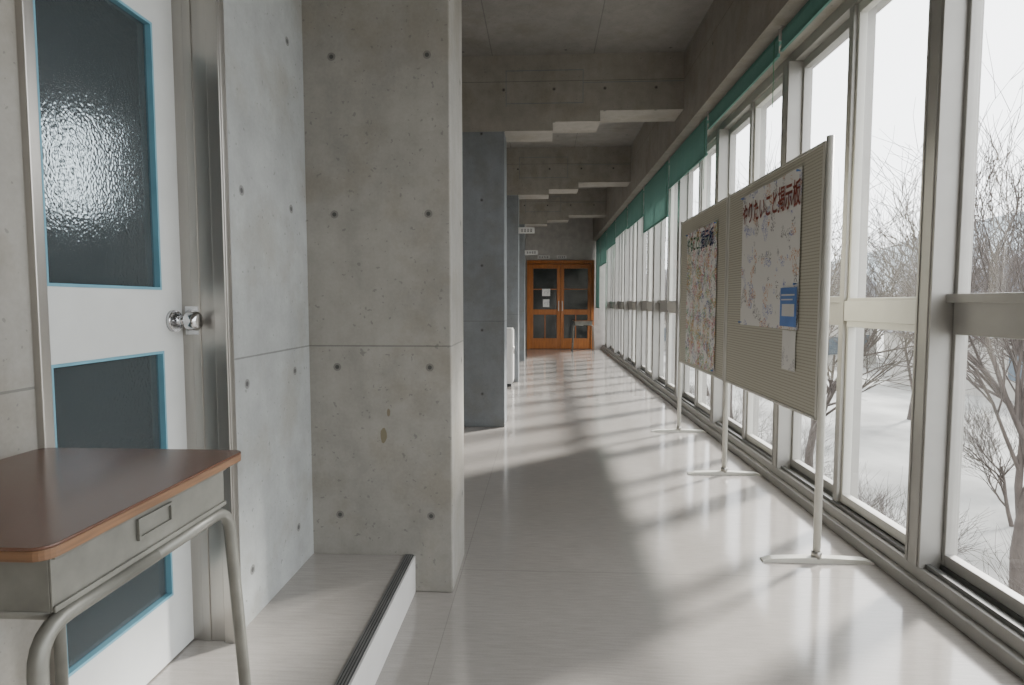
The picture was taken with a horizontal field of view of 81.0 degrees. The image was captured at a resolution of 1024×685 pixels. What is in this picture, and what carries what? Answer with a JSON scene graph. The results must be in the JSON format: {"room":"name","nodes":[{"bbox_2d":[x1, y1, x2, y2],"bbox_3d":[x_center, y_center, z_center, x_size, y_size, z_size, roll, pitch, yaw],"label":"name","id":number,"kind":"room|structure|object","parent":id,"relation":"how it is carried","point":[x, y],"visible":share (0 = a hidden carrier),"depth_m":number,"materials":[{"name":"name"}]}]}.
{"room":"school corridor","nodes":[
{"label":"school corridor","id":0,"kind":"room"},
{"bbox_2d":[0,0,49,684],"bbox_3d":[-1.190,-0.473,-0.810,0.300,3.350,3.928,0,4,3],"label":"wall","id":1,"kind":"structure","parent":0,"point":[18,421],"depth_m":1.14,"materials":[{"name":"paint"}]},
{"bbox_2d":[14,0,240,684],"bbox_3d":[-0.926,-0.141,1.456,0.205,2.090,0.572,0,4,3],"label":"door","id":2,"kind":"structure","parent":1,"relation":"in","point":[123,106],"depth_m":1.53,"materials":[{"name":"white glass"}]},
{"bbox_2d":[223,0,313,626],"bbox_3d":[-0.914,-0.658,2.002,0.210,3.350,0.615,0,4,3],"label":"wall","id":3,"kind":"structure","parent":0,"point":[263,38],"depth_m":2.00,"materials":[{"name":"concrete"}]},
{"bbox_2d":[146,553,404,684],"bbox_3d":[-0.828,1.086,-0.138,0.607,0.150,5.100,0,4,3],"label":"floor","id":4,"kind":"structure","parent":0,"point":[309,630],"depth_m":1.83,"materials":[{"name":"plastic"}]},
{"bbox_2d":[0,448,250,684],"bbox_3d":[-0.724,0.579,0.949,0.422,0.720,0.514,0,4,3],"label":"school desk","id":5,"kind":"object","parent":4,"relation":"on","point":[77,525],"visible":1,"depth_m":0.88,"materials":[{"name":"brown wood"}]},
{"bbox_2d":[334,554,413,684],"bbox_3d":[-0.534,1.010,-0.159,0.035,0.006,5.098,0,4,3],"label":"trim","id":6,"kind":"structure","parent":4,"relation":"on","point":[347,672],"depth_m":1.85,"materials":[{"name":"rubber"}]},
{"bbox_2d":[348,556,415,684],"bbox_3d":[-0.518,1.089,-0.153,0.013,0.146,5.100,0,4,3],"label":"trim","id":7,"kind":"structure","parent":4,"relation":"attached to","point":[367,672],"depth_m":1.94,"materials":[{"name":"white paint"}]},
{"bbox_2d":[560,265,560,302],"bbox_3d":[1.215,-1.055,15.247,2.100,2.400,0.050,0,4,3],"label":"wall","id":8,"kind":"structure","parent":0,"point":[560,265],"depth_m":15.19,"materials":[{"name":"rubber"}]},
{"bbox_2d":[525,218,605,348],"bbox_3d":[0.929,-1.515,15.005,3.150,3.350,0.200,0,4,3],"label":"wall","id":9,"kind":"structure","parent":0,"point":[573,238],"depth_m":14.84,"materials":[{"name":"paint"}]},
{"bbox_2d":[537,255,549,258],"bbox_3d":[0.784,-2.114,14.860,0.310,0.085,0.016,0,4,3],"label":"room sign","id":10,"kind":"object","parent":9,"relation":"attached to","point":[538,256],"visible":1,"depth_m":14.85,"materials":[{"name":"white paint"}]},
{"bbox_2d":[527,260,594,348],"bbox_3d":[1.205,-0.935,14.949,1.660,2.200,0.160,0,4,3],"label":"door","id":11,"kind":"structure","parent":9,"relation":"in","point":[550,327],"depth_m":14.91,"materials":[{"name":"orange wood"}]},
{"bbox_2d":[542,289,549,295],"bbox_3d":[0.848,-1.243,14.904,0.200,0.180,0.003,0,4,3],"label":"notice sheet","id":12,"kind":"object","parent":11,"relation":"attached to","point":[545,292],"visible":1,"depth_m":14.90,"materials":[{"name":"white paper"}]},
{"bbox_2d":[543,299,548,306],"bbox_3d":[0.848,-0.978,14.922,0.160,0.190,0.003,0,4,3],"label":"notice sheet","id":13,"kind":"object","parent":11,"relation":"attached to","point":[545,301],"visible":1,"depth_m":14.92,"materials":[{"name":"white paper"}]},
{"bbox_2d":[557,255,566,258],"bbox_3d":[1.228,-2.113,14.838,0.240,0.085,0.016,0,4,3],"label":"room sign","id":14,"kind":"object","parent":9,"relation":"attached to","point":[558,256],"visible":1,"depth_m":14.83,"materials":[{"name":"white paint"}]},
{"bbox_2d":[605,272,606,317],"bbox_3d":[2.274,-1.155,14.192,0.060,2.502,0.650,0,4,3],"label":"window","id":15,"kind":"structure","parent":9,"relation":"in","point":[606,272],"depth_m":14.49,"materials":[{"name":"clear glass"}]},
{"bbox_2d":[610,246,612,347],"bbox_3d":[2.262,-1.106,13.447,0.070,2.502,0.650,0,4,3],"label":"window","id":16,"kind":"structure","parent":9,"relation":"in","point":[612,246],"depth_m":13.74,"materials":[{"name":"metal"}]},
{"bbox_2d":[612,258,614,350],"bbox_3d":[2.202,-1.060,12.757,0.060,2.502,0.650,0,4,3],"label":"window","id":17,"kind":"structure","parent":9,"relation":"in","point":[614,258],"depth_m":13.07,"materials":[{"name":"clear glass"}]},
{"bbox_2d":[617,234,620,353],"bbox_3d":[2.190,-1.011,12.012,0.070,2.502,0.650,0,4,3],"label":"window","id":18,"kind":"structure","parent":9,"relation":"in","point":[619,301],"depth_m":12.30,"materials":[{"name":"metal"}]},
{"bbox_2d":[621,231,623,356],"bbox_3d":[2.131,-0.966,11.322,0.060,2.502,0.650,0,4,3],"label":"window","id":19,"kind":"structure","parent":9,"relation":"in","point":[622,302],"depth_m":11.62,"materials":[{"name":"clear glass"}]},
{"bbox_2d":[627,226,631,360],"bbox_3d":[2.118,-0.916,10.577,0.070,2.502,0.650,0,4,3],"label":"window","id":20,"kind":"structure","parent":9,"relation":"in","point":[630,269],"depth_m":10.87,"materials":[{"name":"metal"}]},
{"bbox_2d":[632,222,636,364],"bbox_3d":[2.058,-0.871,9.887,0.060,2.502,0.650,0,4,3],"label":"window","id":21,"kind":"structure","parent":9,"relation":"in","point":[635,224],"depth_m":10.18,"materials":[{"name":"grey metal"}]},
{"bbox_2d":[647,228,651,374],"bbox_3d":[1.986,-0.776,8.452,0.060,2.502,0.650,0,4,3],"label":"window","id":22,"kind":"structure","parent":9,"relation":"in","point":[649,303],"depth_m":8.76,"materials":[{"name":"grey metal"}]},
{"bbox_2d":[658,219,665,382],"bbox_3d":[1.974,-0.727,7.707,0.070,2.502,0.650,0,4,3],"label":"window","id":23,"kind":"structure","parent":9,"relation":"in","point":[661,301],"depth_m":8.01,"materials":[{"name":"metal"}]},
{"bbox_2d":[667,186,675,390],"bbox_3d":[1.915,-0.682,7.016,0.060,2.502,0.650,0,4,3],"label":"window","id":24,"kind":"structure","parent":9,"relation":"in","point":[671,305],"depth_m":7.31,"materials":[{"name":"grey metal"}]},
{"bbox_2d":[684,163,698,401],"bbox_3d":[1.902,-0.633,6.272,0.070,2.502,0.650,0,4,3],"label":"window","id":25,"kind":"structure","parent":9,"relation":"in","point":[687,394],"depth_m":6.52,"materials":[{"name":"metal"}]},
{"bbox_2d":[697,139,715,414],"bbox_3d":[1.843,-0.587,5.581,0.060,2.502,0.650,0,4,3],"label":"window","id":26,"kind":"structure","parent":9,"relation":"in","point":[712,146],"depth_m":5.83,"materials":[{"name":"grey metal"}]},
{"bbox_2d":[728,111,749,432],"bbox_3d":[1.830,-0.538,4.837,0.070,2.502,0.650,0,4,3],"label":"window","id":27,"kind":"structure","parent":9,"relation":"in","point":[745,119],"depth_m":5.07,"materials":[{"name":"metal"}]},
{"bbox_2d":[627,0,892,220],"bbox_3d":[1.918,-1.892,5.900,0.170,0.060,17.800,0,4,3],"label":"trim","id":28,"kind":"structure","parent":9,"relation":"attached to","point":[841,14],"depth_m":3.58,"materials":[{"name":"metal"}]},
{"bbox_2d":[746,76,782,455],"bbox_3d":[1.771,-0.493,4.146,0.060,2.502,0.650,0,4,3],"label":"window","id":29,"kind":"structure","parent":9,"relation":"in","point":[777,86],"depth_m":4.38,"materials":[{"name":"grey metal"}]},
{"bbox_2d":[601,345,1023,679],"bbox_3d":[1.898,0.702,6.072,0.250,0.100,17.800,0,4,3],"label":"window sill","id":30,"kind":"structure","parent":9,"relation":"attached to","point":[994,636],"depth_m":2.56,"materials":[{"name":"metal"}]},
{"bbox_2d":[605,252,606,345],"bbox_3d":[2.317,-1.168,14.537,0.110,2.520,0.044,0,4,3],"label":"post","id":31,"kind":"object","parent":30,"relation":"on","point":[606,252],"visible":0.2,"depth_m":14.52,"materials":[{"name":"metal"}]},
{"bbox_2d":[606,247,611,348],"bbox_3d":[2.261,-1.121,13.820,0.149,2.520,0.096,0,4,3],"label":"post","id":32,"kind":"object","parent":30,"relation":"on","point":[609,251],"visible":0.5,"depth_m":13.78,"materials":[{"name":"metal"}]},
{"bbox_2d":[612,245,613,349],"bbox_3d":[2.245,-1.074,13.102,0.110,2.520,0.044,0,4,3],"label":"post","id":33,"kind":"object","parent":30,"relation":"on","point":[613,245],"visible":0.24,"depth_m":13.08,"materials":[{"name":"metal"}]},
{"bbox_2d":[614,232,619,353],"bbox_3d":[2.189,-1.027,12.385,0.149,2.520,0.096,0,4,3],"label":"post","id":34,"kind":"object","parent":30,"relation":"on","point":[617,240],"visible":0.48,"depth_m":12.35,"materials":[{"name":"metal"}]},
{"bbox_2d":[620,232,622,355],"bbox_3d":[2.173,-0.979,11.667,0.110,2.520,0.044,0,4,3],"label":"post","id":35,"kind":"object","parent":30,"relation":"on","point":[622,232],"visible":0.15,"depth_m":11.65,"materials":[{"name":"metal"}]},
{"bbox_2d":[623,221,632,359],"bbox_3d":[2.117,-0.932,10.950,0.149,2.520,0.096,0,4,3],"label":"post","id":36,"kind":"object","parent":30,"relation":"on","point":[627,231],"visible":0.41,"depth_m":10.91,"materials":[{"name":"metal"}]},
{"bbox_2d":[631,225,636,363],"bbox_3d":[2.101,-0.885,10.232,0.110,2.520,0.044,0,4,3],"label":"post","id":37,"kind":"object","parent":30,"relation":"on","point":[633,225],"visible":0.14,"depth_m":10.21,"materials":[{"name":"metal"}]},
{"bbox_2d":[635,209,646,368],"bbox_3d":[2.045,-0.838,9.515,0.149,2.520,0.096,0,4,3],"label":"post","id":38,"kind":"object","parent":30,"relation":"on","point":[639,247],"visible":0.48,"depth_m":9.48,"materials":[{"name":"metal"}]},
{"bbox_2d":[645,227,652,373],"bbox_3d":[2.029,-0.790,8.797,0.110,2.520,0.044,0,4,3],"label":"post","id":39,"kind":"object","parent":30,"relation":"on","point":[652,227],"visible":0.17,"depth_m":8.80,"materials":[{"name":"metal"}]},
{"bbox_2d":[651,219,665,380],"bbox_3d":[1.973,-0.743,8.080,0.149,2.520,0.096,0,4,3],"label":"post","id":40,"kind":"object","parent":30,"relation":"on","point":[657,228],"visible":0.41,"depth_m":8.06,"materials":[{"name":"metal"}]},
{"bbox_2d":[665,182,677,387],"bbox_3d":[1.957,-0.696,7.362,0.110,2.520,0.044,0,4,3],"label":"post","id":41,"kind":"object","parent":30,"relation":"on","point":[676,184],"visible":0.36,"depth_m":7.34,"materials":[{"name":"metal"}]},
{"bbox_2d":[674,170,693,396],"bbox_3d":[1.901,-0.648,6.645,0.149,2.520,0.096,0,4,3],"label":"post","id":42,"kind":"object","parent":30,"relation":"on","point":[683,182],"visible":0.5,"depth_m":6.60,"materials":[{"name":"metal"}]},
{"bbox_2d":[694,152,711,407],"bbox_3d":[1.885,-0.601,5.926,0.110,2.520,0.044,0,4,3],"label":"post","id":43,"kind":"object","parent":30,"relation":"on","point":[709,156],"visible":0.2,"depth_m":5.86,"materials":[{"name":"metal"}]},
{"bbox_2d":[710,129,736,422],"bbox_3d":[1.829,-0.554,5.210,0.149,2.520,0.096,0,4,3],"label":"post","id":44,"kind":"object","parent":30,"relation":"on","point":[722,135],"visible":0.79,"depth_m":5.12,"materials":[{"name":"metal"}]},
{"bbox_2d":[742,102,766,441],"bbox_3d":[1.813,-0.506,4.492,0.110,2.520,0.044,0,4,3],"label":"post","id":45,"kind":"object","parent":30,"relation":"on","point":[763,129],"visible":0.38,"depth_m":4.42,"materials":[{"name":"metal"}]},
{"bbox_2d":[771,60,812,468],"bbox_3d":[1.758,-0.459,3.775,0.149,2.520,0.096,0,4,3],"label":"post","id":46,"kind":"object","parent":30,"relation":"on","point":[792,83],"visible":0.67,"depth_m":3.69,"materials":[{"name":"metal"}]},
{"bbox_2d":[832,4,876,504],"bbox_3d":[1.741,-0.412,3.056,0.110,2.520,0.044,0,4,3],"label":"window frame","id":47,"kind":"structure","parent":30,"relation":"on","point":[853,24],"depth_m":3.03,"materials":[{"name":"metal"}]},
{"bbox_2d":[905,0,984,568],"bbox_3d":[1.685,-0.365,2.340,0.149,2.520,0.096,0,4,3],"label":"window frame","id":48,"kind":"structure","parent":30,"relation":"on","point":[947,19],"depth_m":2.32,"materials":[{"name":"metal"}]},
{"bbox_2d":[603,344,1023,636],"bbox_3d":[1.858,0.643,6.070,0.070,0.018,17.800,0,4,3],"label":"trim","id":49,"kind":"structure","parent":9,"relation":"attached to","point":[998,614],"depth_m":2.52,"materials":[{"name":"black metal"}]},
{"bbox_2d":[791,18,849,492],"bbox_3d":[1.758,-0.444,3.402,0.070,2.502,0.650,0,4,3],"label":"window","id":50,"kind":"structure","parent":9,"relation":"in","point":[842,31],"depth_m":3.61,"materials":[{"name":"metal"}]},
{"bbox_2d":[840,0,915,544],"bbox_3d":[1.699,-0.398,2.711,0.060,2.502,0.650,0,4,3],"label":"window","id":51,"kind":"structure","parent":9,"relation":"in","point":[885,313],"depth_m":2.97,"materials":[{"name":"grey metal"}]},
{"bbox_2d":[942,0,1023,617],"bbox_3d":[1.686,-0.349,1.966,0.070,2.502,0.650,0,4,3],"label":"window","id":52,"kind":"structure","parent":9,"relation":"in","point":[996,315],"depth_m":2.25,"materials":[{"name":"metal"}]},
{"bbox_2d":[461,0,713,188],"bbox_3d":[-0.512,-2.708,6.119,5.150,0.200,18.100,0,4,3],"label":"ceiling","id":53,"kind":"structure","parent":0,"point":[489,27],"depth_m":4.86,"materials":[{"name":"concrete"}]},
{"bbox_2d":[519,189,606,226],"bbox_3d":[0.664,-2.656,11.881,2.363,0.662,0.363,0,4,3],"label":"concrete beam","id":54,"kind":"structure","parent":53,"relation":"attached to","point":[587,203],"depth_m":11.69,"materials":[{"name":"grey concrete"}]},
{"bbox_2d":[507,146,630,198],"bbox_3d":[0.504,-2.446,8.702,2.363,0.662,0.363,0,4,3],"label":"concrete beam","id":55,"kind":"structure","parent":53,"relation":"attached to","point":[532,173],"depth_m":8.52,"materials":[{"name":"grey concrete"}]},
{"bbox_2d":[462,52,684,141],"bbox_3d":[0.345,-2.237,5.523,2.363,0.662,0.363,0,4,3],"label":"concrete beam","id":56,"kind":"structure","parent":53,"relation":"attached to","point":[528,98],"depth_m":5.34,"materials":[{"name":"grey concrete"}]},
{"bbox_2d":[593,0,844,240],"bbox_3d":[1.800,-2.257,5.882,0.507,0.670,17.800,0,4,3],"label":"concrete beam","id":57,"kind":"structure","parent":53,"relation":"attached to","point":[731,36],"depth_m":4.48,"materials":[{"name":"grey concrete"}]},
{"bbox_2d":[595,238,599,307],"bbox_3d":[2.066,-1.520,14.321,0.062,1.910,0.962,0,4,3],"label":"roller shade","id":58,"kind":"object","parent":57,"relation":"hanging from","point":[598,240],"visible":0.91,"depth_m":14.32,"materials":[{"name":"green fabric"}]},
{"bbox_2d":[600,230,606,266],"bbox_3d":[2.004,-1.913,13.069,0.062,0.960,1.412,0,4,3],"label":"roller shade","id":59,"kind":"object","parent":57,"relation":"attached to","point":[603,239],"visible":0.93,"depth_m":12.97,"materials":[{"name":"green fabric"}]},
{"bbox_2d":[606,218,615,257],"bbox_3d":[1.931,-1.941,11.591,0.062,0.710,1.462,0,4,3],"label":"roller shade","id":60,"kind":"object","parent":57,"relation":"attached to","point":[611,230],"visible":0.94,"depth_m":11.48,"materials":[{"name":"green fabric"}]},
{"bbox_2d":[615,205,627,237],"bbox_3d":[1.856,-1.888,10.093,0.062,0.620,1.462,0,4,3],"label":"roller shade","id":61,"kind":"object","parent":57,"relation":"attached to","point":[621,220],"visible":0.91,"depth_m":10.03,"materials":[{"name":"green fabric"}]},
{"bbox_2d":[627,186,643,228],"bbox_3d":[1.781,-1.774,8.599,0.062,0.650,1.462,0,4,3],"label":"roller shade","id":62,"kind":"object","parent":57,"relation":"attached to","point":[635,208],"visible":0.92,"depth_m":8.52,"materials":[{"name":"green fabric"}]},
{"bbox_2d":[643,159,669,232],"bbox_3d":[1.704,-1.559,7.077,0.062,0.880,1.532,0,4,3],"label":"roller shade","id":63,"kind":"object","parent":57,"relation":"attached to","point":[656,189],"visible":0.91,"depth_m":6.96,"materials":[{"name":"green fabric"}]},
{"bbox_2d":[668,112,708,188],"bbox_3d":[1.628,-1.599,5.553,0.062,0.600,1.452,0,4,3],"label":"roller shade","id":64,"kind":"object","parent":57,"relation":"attached to","point":[693,150],"visible":0.93,"depth_m":5.41,"materials":[{"name":"green fabric"}]},
{"bbox_2d":[708,29,781,129],"bbox_3d":[1.555,-1.597,4.081,0.062,0.410,1.432,0,4,3],"label":"roller shade","id":65,"kind":"object","parent":57,"relation":"attached to","point":[771,53],"visible":0.93,"depth_m":3.86,"materials":[{"name":"green fabric"}]},
{"bbox_2d":[780,0,831,51],"bbox_3d":[1.482,-1.507,2.636,0.062,0.400,1.412,0,4,3],"label":"roller shade","id":66,"kind":"object","parent":57,"relation":"attached to","point":[811,9],"visible":1,"depth_m":3.08,"materials":[{"name":"green fabric"}]},
{"bbox_2d":[640,216,645,369],"bbox_3d":[2.046,-0.822,9.142,0.070,2.502,0.650,0,4,3],"label":"window","id":67,"kind":"structure","parent":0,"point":[643,301],"depth_m":9.44,"materials":[{"name":"metal"}]},
{"bbox_2d":[375,349,1023,684],"bbox_3d":[-0.512,0.859,6.354,5.150,0.250,18.100,0,4,3],"label":"floor","id":68,"kind":"structure","parent":0,"point":[593,555],"depth_m":2.52,"materials":[{"name":"tile"}]},
{"bbox_2d":[301,0,463,591],"bbox_3d":[-0.610,-0.359,2.495,0.770,2.688,0.360,0,4,3],"label":"concrete pier","id":69,"kind":"object","parent":68,"relation":"on","point":[382,79],"visible":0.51,"depth_m":2.32,"materials":[{"name":"grey concrete"}]},
{"bbox_2d":[462,132,506,426],"bbox_3d":[-0.447,-0.568,5.674,0.777,2.688,0.360,0,4,3],"label":"concrete pier","id":70,"kind":"object","parent":68,"relation":"on","point":[484,154],"visible":0.51,"depth_m":5.49,"materials":[{"name":"grey concrete"}]},
{"bbox_2d":[507,327,513,386],"bbox_3d":[-0.067,0.197,8.425,0.208,0.800,0.400,0,4,3],"label":"storage cabinet","id":71,"kind":"object","parent":68,"relation":"on","point":[510,331],"visible":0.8,"depth_m":8.23,"materials":[{"name":"white metal"}]},
{"bbox_2d":[507,195,518,381],"bbox_3d":[-0.288,-0.778,8.854,0.777,2.688,0.360,0,4,3],"label":"concrete pier","id":72,"kind":"object","parent":68,"relation":"on","point":[512,200],"visible":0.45,"depth_m":8.65,"materials":[{"name":"grey concrete"}]},
{"bbox_2d":[518,227,534,232],"bbox_3d":[0.210,-1.614,8.640,0.233,0.085,0.016,0,4,3],"label":"room sign","id":73,"kind":"object","parent":72,"relation":"attached to","point":[520,229],"visible":1,"depth_m":8.63,"materials":[{"name":"white paint"}]},
{"bbox_2d":[519,224,524,360],"bbox_3d":[-0.128,-0.987,12.033,0.777,2.688,0.360,0,4,3],"label":"concrete pier","id":74,"kind":"object","parent":68,"relation":"on","point":[521,235],"visible":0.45,"depth_m":11.84,"materials":[{"name":"grey concrete"}]},
{"bbox_2d":[525,250,537,254],"bbox_3d":[0.380,-1.774,11.832,0.253,0.085,0.016,0,4,3],"label":"room sign","id":75,"kind":"object","parent":74,"relation":"attached to","point":[527,252],"visible":1,"depth_m":11.82,"materials":[{"name":"white paint"}]},
{"bbox_2d":[571,320,594,351],"bbox_3d":[1.681,-0.155,14.204,0.530,0.742,0.435,0,4,3],"label":"school desk","id":76,"kind":"object","parent":68,"relation":"on","point":[576,322],"visible":1,"depth_m":14.00,"materials":[{"name":"grey metal"}]},
{"bbox_2d":[651,197,727,432],"bbox_3d":[1.459,-0.086,4.657,0.480,1.860,1.344,0,4,3],"label":"display board","id":77,"kind":"object","parent":68,"relation":"on","point":[718,211],"visible":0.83,"depth_m":4.29,"materials":[{"name":"fabric"}]},
{"bbox_2d":[685,220,717,372],"bbox_3d":[1.437,-0.343,4.596,0.011,1.060,0.850,0,4,3],"label":"poster","id":78,"kind":"object","parent":77,"relation":"attached to","point":[701,243],"visible":1,"depth_m":4.55,"materials":[{"name":"beige paper"}]},
{"bbox_2d":[687,135,873,564],"bbox_3d":[1.391,0.004,3.292,0.480,1.860,1.404,0,4,3],"label":"display board","id":79,"kind":"object","parent":68,"relation":"on","point":[752,354],"visible":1,"depth_m":2.78,"materials":[{"name":"paint"}]},
{"bbox_2d":[721,466,727,472],"bbox_3d":[1.425,0.853,4.029,0.044,0.032,0.043,0,4,3],"label":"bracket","id":80,"kind":"object","parent":79,"relation":"attached to","point":[724,469],"depth_m":4.01,"materials":[{"name":"metal"}]},
{"bbox_2d":[740,166,801,329],"bbox_3d":[1.367,-0.465,3.220,0.014,0.765,0.824,0,4,3],"label":"poster","id":81,"kind":"object","parent":79,"relation":"attached to","point":[771,229],"visible":1,"depth_m":3.18,"materials":[{"name":"white paper"}]},
{"bbox_2d":[779,287,796,326],"bbox_3d":[1.348,-0.173,2.934,0.004,0.190,0.195,0,4,3],"label":"leaflet","id":82,"kind":"object","parent":79,"relation":"attached to","point":[788,296],"visible":1,"depth_m":2.93,"materials":[{"name":"blue paper"}]},
{"bbox_2d":[781,330,795,371],"bbox_3d":[1.356,0.039,2.945,0.002,0.195,0.160,0,4,3],"label":"leaflet","id":83,"kind":"object","parent":79,"relation":"attached to","point":[788,337],"visible":1,"depth_m":2.94,"materials":[{"name":"white paper"}]},
{"bbox_2d":[811,549,821,559],"bbox_3d":[1.357,0.942,2.673,0.044,0.032,0.043,0,4,3],"label":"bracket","id":84,"kind":"object","parent":79,"relation":"attached to","point":[816,554],"depth_m":2.66,"materials":[{"name":"metal"}]},
{"label":"outside","id":85,"kind":"structure","parent":0,"visible":0},
{"bbox_2d":[663,329,1023,585],"bbox_3d":[217.583,-3.232,124.337,417.800,0.400,570.000,0,4,3],"label":"ground","id":86,"kind":"structure","parent":85,"point":[885,426],"depth_m":18.48,"materials":[{"name":"white snow"}]},
{"bbox_2d":[645,269,666,350],"bbox_3d":[17.281,-3.789,65.110,11.000,8.500,12.800,0,4,-3],"label":"house","id":87,"kind":"structure","parent":86,"relation":"on","point":[666,269],"depth_m":59.15,"materials":[{"name":"tile"}]},
{"bbox_2d":[646,268,709,395],"bbox_3d":[8.568,-1.066,28.827,7.553,7.908,8.315,-2,4,-24],"label":"bare tree","id":88,"kind":"object","parent":86,"relation":"on","point":[665,268],"visible":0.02,"depth_m":29.90,"materials":[{"name":"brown plant"}]},
{"bbox_2d":[663,362,694,394],"bbox_3d":[4.555,1.815,18.505,2.825,3.458,2.653,-3,5,-41],"label":"bare shrub","id":89,"kind":"object","parent":86,"relation":"on","point":[691,388],"visible":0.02,"depth_m":18.35,"materials":[{"name":"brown plant"}]},
{"bbox_2d":[646,187,732,418],"bbox_3d":[7.892,-1.776,24.385,8.071,9.879,7.580,-2,4,-24],"label":"bare tree","id":90,"kind":"object","parent":86,"relation":"on","point":[731,386],"visible":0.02,"depth_m":24.11,"materials":[{"name":"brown plant"}]},
{"bbox_2d":[689,377,772,444],"bbox_3d":[5.034,2.095,14.071,3.288,3.478,3.144,2,4,29],"label":"bare shrub","id":91,"kind":"object","parent":86,"relation":"on","point":[738,410],"visible":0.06,"depth_m":13.88,"materials":[{"name":"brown plant"}]},
{"bbox_2d":[758,402,871,489],"bbox_3d":[4.591,2.365,10.164,2.825,3.458,2.653,-2,5,-33],"label":"bare shrub","id":92,"kind":"object","parent":86,"relation":"on","point":[806,447],"visible":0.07,"depth_m":9.86,"materials":[{"name":"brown plant"}]},
{"bbox_2d":[667,125,1023,467],"bbox_3d":[7.400,-0.940,14.263,8.609,9.524,9.004,3,5,36],"label":"bare tree","id":93,"kind":"object","parent":86,"relation":"on","point":[831,389],"visible":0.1,"depth_m":13.57,"materials":[{"name":"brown plant"}]},
{"bbox_2d":[828,257,878,338],"bbox_3d":[18.453,-3.088,38.054,8.744,10.702,8.212,0,4,-7],"label":"bare tree","id":94,"kind":"object","parent":86,"relation":"on","point":[832,326],"visible":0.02,"depth_m":36.56,"materials":[{"name":"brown plant"}]},
{"bbox_2d":[828,264,879,367],"bbox_3d":[22.474,-2.310,48.892,9.000,7.680,10.800,-2,4,-31],"label":"house","id":95,"kind":"structure","parent":86,"relation":"on","point":[833,350],"depth_m":43.99,"materials":[{"name":"tile"}]},
{"bbox_2d":[811,449,1005,574],"bbox_3d":[4.410,2.850,8.126,2.910,2.768,2.644,0,4,6],"label":"bare shrub","id":96,"kind":"object","parent":86,"relation":"on","point":[881,507],"visible":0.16,"depth_m":7.90,"materials":[{"name":"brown plant"}]},
{"bbox_2d":[828,34,1023,596],"bbox_3d":[8.528,-0.878,10.754,8.072,9.879,7.580,1,4,10],"label":"bare tree","id":97,"kind":"object","parent":86,"relation":"on","point":[1016,411],"visible":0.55,"depth_m":9.99,"materials":[{"name":"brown plant"}]},
{"bbox_2d":[832,211,1023,290],"bbox_3d":[201.258,-29.965,218.720,384.000,40.538,240.000,0,4,3],"label":"hill","id":98,"kind":"structure","parent":86,"relation":"on","point":[1000,219],"depth_m":219.06,"materials":[{"name":"white snow"}]},
{"bbox_2d":[833,173,1023,419],"bbox_3d":[17.476,-1.790,24.036,9.396,9.938,8.984,2,4,23],"label":"bare tree","id":99,"kind":"object","parent":86,"relation":"on","point":[868,283],"visible":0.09,"depth_m":23.65,"materials":[{"name":"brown plant"}]},
{"bbox_2d":[868,192,1023,382],"bbox_3d":[14.124,-0.502,17.783,8.661,8.238,7.868,0,4,-5],"label":"bare tree","id":100,"kind":"object","parent":86,"relation":"on","point":[1006,267],"visible":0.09,"depth_m":17.50,"materials":[{"name":"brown plant"}]},
{"bbox_2d":[882,290,1021,401],"bbox_3d":[27.617,-0.076,31.723,9.000,5.480,10.800,-1,4,-14],"label":"house","id":101,"kind":"structure","parent":86,"relation":"on","point":[1011,393],"depth_m":30.83,"materials":[{"name":"tile"}]},
{"bbox_2d":[883,252,1023,358],"bbox_3d":[35.308,-2.325,45.237,10.000,8.190,12.800,1,4,14],"label":"house","id":102,"kind":"structure","parent":86,"relation":"on","point":[887,335],"depth_m":50.80,"materials":[{"name":"tile"}]},
{"bbox_2d":[908,386,1018,526],"bbox_3d":[10.141,2.408,13.353,3.118,2.966,2.832,-1,4,-11],"label":"bare shrub","id":103,"kind":"object","parent":86,"relation":"on","point":[1001,478],"visible":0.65,"depth_m":13.13,"materials":[{"name":"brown plant"}]},
{"bbox_2d":[958,503,1023,593],"bbox_3d":[4.141,2.749,4.142,3.288,3.478,3.144,-1,4,-14],"label":"bare shrub","id":104,"kind":"object","parent":86,"relation":"on","point":[1018,557],"visible":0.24,"depth_m":5.00,"materials":[{"name":"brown plant"}]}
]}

